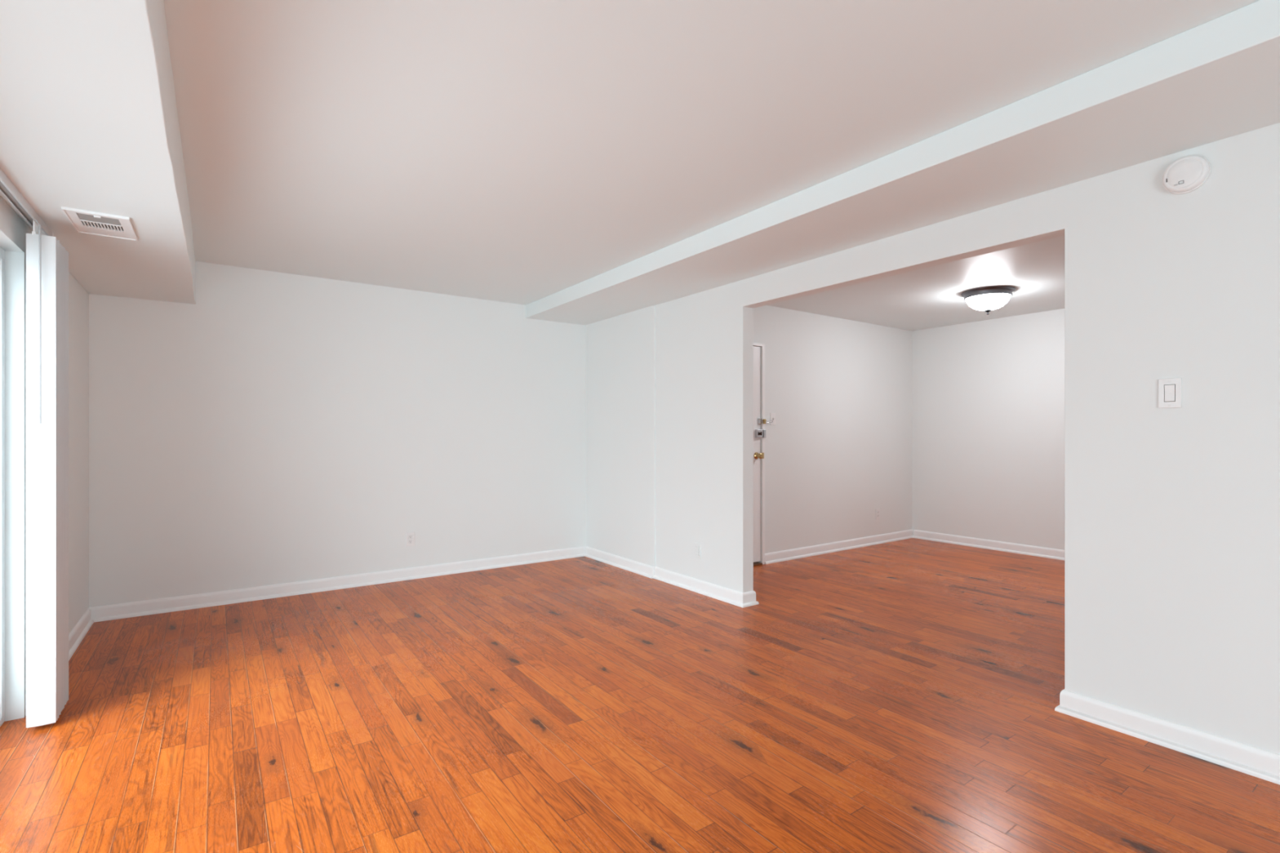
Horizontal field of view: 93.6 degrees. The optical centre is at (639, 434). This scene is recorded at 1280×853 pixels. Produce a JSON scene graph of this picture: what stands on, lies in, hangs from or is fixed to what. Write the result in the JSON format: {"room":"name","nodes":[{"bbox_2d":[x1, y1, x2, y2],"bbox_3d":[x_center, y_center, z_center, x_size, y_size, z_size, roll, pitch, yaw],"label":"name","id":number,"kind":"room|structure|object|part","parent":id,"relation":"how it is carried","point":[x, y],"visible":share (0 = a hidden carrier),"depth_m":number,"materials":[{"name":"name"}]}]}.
{"room":"empty living room","nodes":[
{"label":"empty living room","id":0,"kind":"room"},
{"bbox_2d":[0,195,88,721],"bbox_3d":[-1.464,0.003,0.769,0.160,2.435,7.546,0,0,-35],"label":"wall","id":1,"kind":"structure","parent":0,"point":[13,229],"depth_m":2.58,"materials":[{"name":"paint"}]},
{"bbox_2d":[0,246,4,727],"bbox_3d":[-1.806,0.220,1.227,0.108,1.998,3.186,0,0,-35],"label":"door","id":2,"kind":"structure","parent":1,"relation":"in","point":[2,251],"depth_m":2.52,"materials":[{"name":"white plastic"}]},
{"bbox_2d":[25,608,93,715],"bbox_3d":[-3.097,1.172,3.246,0.028,0.096,1.560,0,0,-35],"label":"baseboard","id":3,"kind":"structure","parent":1,"relation":"attached to","point":[77,635],"depth_m":3.54,"materials":[{"name":"paint"}]},
{"bbox_2d":[88,261,585,607],"bbox_3d":[-2.112,0.003,5.004,3.986,2.435,0.120,0,0,-35],"label":"wall","id":4,"kind":"structure","parent":0,"point":[271,428],"depth_m":4.66,"materials":[{"name":"paint"}]},
{"bbox_2d":[88,546,586,622],"bbox_3d":[-2.053,1.172,4.955,3.705,0.096,0.028,0,0,-35],"label":"baseboard","id":5,"kind":"structure","parent":4,"relation":"attached to","point":[134,609],"depth_m":4.62,"materials":[{"name":"paint"}]},
{"bbox_2d":[405,532,414,546],"bbox_3d":[-1.930,0.885,5.054,0.070,0.115,0.008,0,0,-35],"label":"wall outlet","id":6,"kind":"object","parent":4,"relation":"attached to","point":[411,535],"visible":1,"depth_m":5.05,"materials":[{"name":"white plastic"}]},
{"bbox_2d":[0,537,1279,852],"bbox_3d":[1.601,1.280,2.934,7.664,0.120,7.786,0,0,-35],"label":"floor","id":7,"kind":"structure","parent":0,"point":[899,696],"depth_m":2.43,"materials":[{"name":"orange wood"}]},
{"bbox_2d":[164,0,1259,330],"bbox_3d":[1.601,-1.275,2.934,7.664,0.120,7.786,0,0,-35],"label":"ceiling","id":8,"kind":"structure","parent":0,"point":[519,152],"depth_m":2.31,"materials":[{"name":"paint"}]},
{"bbox_2d":[0,0,195,304],"bbox_3d":[-1.169,-1.061,0.978,0.562,0.307,7.546,0,0,-35],"label":"soffit","id":9,"kind":"structure","parent":8,"relation":"attached to","point":[89,120],"depth_m":1.85,"materials":[{"name":"paint"}]},
{"bbox_2d":[0,167,68,728],"bbox_3d":[-1.706,0.147,1.394,0.096,2.114,3.245,0,0,-35],"label":"vertical blind","id":10,"kind":"object","parent":9,"relation":"hanging from","point":[46,260],"visible":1,"depth_m":2.48,"materials":[{"name":"plastic"}]},
{"bbox_3d":[-1.728,-0.892,1.375,0.037,0.036,3.240,0,0,-35],"label":"head rail","id":11,"kind":"part","parent":10,"relation":"part of","materials":[{"name":"metal"}]},
{"bbox_2d":[61,206,137,240],"bbox_3d":[-2.327,-0.904,2.602,0.208,0.012,0.340,0,0,-35],"label":"air vent","id":12,"kind":"object","parent":9,"relation":"attached to","point":[83,221],"visible":1,"depth_m":2.59,"materials":[{"name":"white plastic"}]},
{"bbox_3d":[-2.280,-0.906,2.534,0.131,0.005,0.082,0,0,-35],"label":"damper blade","id":13,"kind":"part","parent":12,"relation":"part of","materials":[{"name":"white metal"}]},
{"bbox_2d":[525,0,1279,324],"bbox_3d":[1.370,-1.154,2.771,0.665,0.122,7.546,0,0,-35],"label":"beam","id":14,"kind":"structure","parent":8,"relation":"attached to","point":[1216,79],"depth_m":2.43,"materials":[{"name":"paint"}]},
{"bbox_2d":[960,285,1015,314],"bbox_3d":[2.970,-1.118,5.130,0.406,0.196,0.406,0,0,-35],"label":"ceiling light","id":15,"kind":"object","parent":8,"relation":"attached to","point":[987,299],"visible":1,"depth_m":5.02,"materials":[{"name":"white glass"}]},
{"bbox_3d":[2.970,-1.115,5.130,0.333,0.112,0.333,0,0,-35],"label":"lamp shade","id":16,"kind":"part","parent":15,"relation":"part of","materials":[{"name":"white glass"}]},
{"bbox_2d":[753,305,911,563],"bbox_3d":[1.771,0.002,6.149,3.678,2.437,0.120,0,0,-35],"label":"wall","id":17,"kind":"structure","parent":0,"point":[838,447],"depth_m":6.23,"materials":[{"name":"paint"}]},
{"bbox_2d":[753,342,773,566],"bbox_3d":[0.815,0.188,5.435,1.000,2.064,0.182,0,0,-35],"label":"door","id":18,"kind":"structure","parent":17,"relation":"in","point":[758,433],"depth_m":5.61,"materials":[{"name":"paint"}]},
{"bbox_3d":[0.778,0.187,5.407,0.830,2.006,0.045,0,0,-35],"label":"panel","id":19,"kind":"part","parent":18,"relation":"part of","materials":[{"name":"paint"}]},
{"bbox_3d":[1.101,0.202,5.569,0.066,0.066,0.071,0,0,-35],"label":"knob","id":20,"kind":"part","parent":18,"relation":"part of","materials":[{"name":"gold metal"}]},
{"bbox_3d":[0.763,0.188,5.428,0.906,2.064,0.133,0,0,-35],"label":"frame","id":21,"kind":"part","parent":18,"relation":"part of","materials":[{"name":"paint"}]},
{"bbox_2d":[770,413,775,425],"bbox_3d":[1.267,-0.142,5.709,0.070,0.115,0.017,0,0,-35],"label":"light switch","id":22,"kind":"object","parent":17,"relation":"attached to","point":[772,415],"visible":1,"depth_m":5.71,"materials":[{"name":"white plastic"}]},
{"bbox_2d":[764,529,913,564],"bbox_3d":[2.195,1.172,6.358,2.504,0.096,0.028,0,0,-35],"label":"baseboard","id":23,"kind":"structure","parent":17,"relation":"attached to","point":[804,552],"depth_m":6.23,"materials":[{"name":"paint"}]},
{"bbox_2d":[585,122,1279,754],"bbox_3d":[1.678,0.003,2.988,0.120,2.435,7.546,0,0,-35],"label":"wall","id":24,"kind":"structure","parent":0,"point":[1172,515],"depth_m":2.48,"materials":[{"name":"paint"}]},
{"bbox_2d":[584,546,759,608],"bbox_3d":[0.149,1.172,5.153,0.176,0.096,2.190,0,0,-35],"label":"baseboard","id":25,"kind":"structure","parent":24,"relation":"attached to","point":[732,597],"depth_m":4.82,"materials":[{"name":"paint"}]},
{"bbox_2d":[694,542,701,559],"bbox_3d":[0.446,0.904,4.649,0.008,0.115,0.070,0,0,-35],"label":"wall outlet","id":26,"kind":"object","parent":24,"relation":"attached to","point":[697,549],"visible":1,"depth_m":4.64,"materials":[{"name":"paint"}]},
{"bbox_2d":[1054,688,1279,785],"bbox_3d":[2.877,1.172,1.303,0.160,0.096,3.410,0,0,-35],"label":"baseboard","id":27,"kind":"structure","parent":24,"relation":"attached to","point":[1250,760],"depth_m":2.33,"materials":[{"name":"paint"}]},
{"bbox_2d":[1158,377,1182,408],"bbox_3d":[2.070,-0.160,2.349,0.009,0.115,0.070,0,0,-35],"label":"light switch","id":28,"kind":"object","parent":24,"relation":"attached to","point":[1170,394],"visible":1,"depth_m":2.35,"materials":[{"name":"white plastic"}]},
{"bbox_2d":[1162,155,1211,194],"bbox_3d":[2.087,-0.996,2.301,0.035,0.140,0.140,0,0,-35],"label":"smoke detector","id":29,"kind":"object","parent":24,"relation":"attached to","point":[1186,174],"visible":1,"depth_m":2.29,"materials":[{"name":"white plastic"}]},
{"bbox_2d":[911,308,1064,550],"bbox_3d":[4.603,0.002,5.222,0.120,2.437,4.662,0,0,-35],"label":"wall","id":30,"kind":"structure","parent":0,"point":[988,396],"depth_m":6.37,"materials":[{"name":"paint"}]},
{"bbox_2d":[912,529,1064,560],"bbox_3d":[4.516,1.172,5.217,0.028,0.096,4.514,0,0,-35],"label":"baseboard","id":31,"kind":"structure","parent":30,"relation":"attached to","point":[1059,554],"depth_m":6.34,"materials":[{"name":"paint"}]}
]}

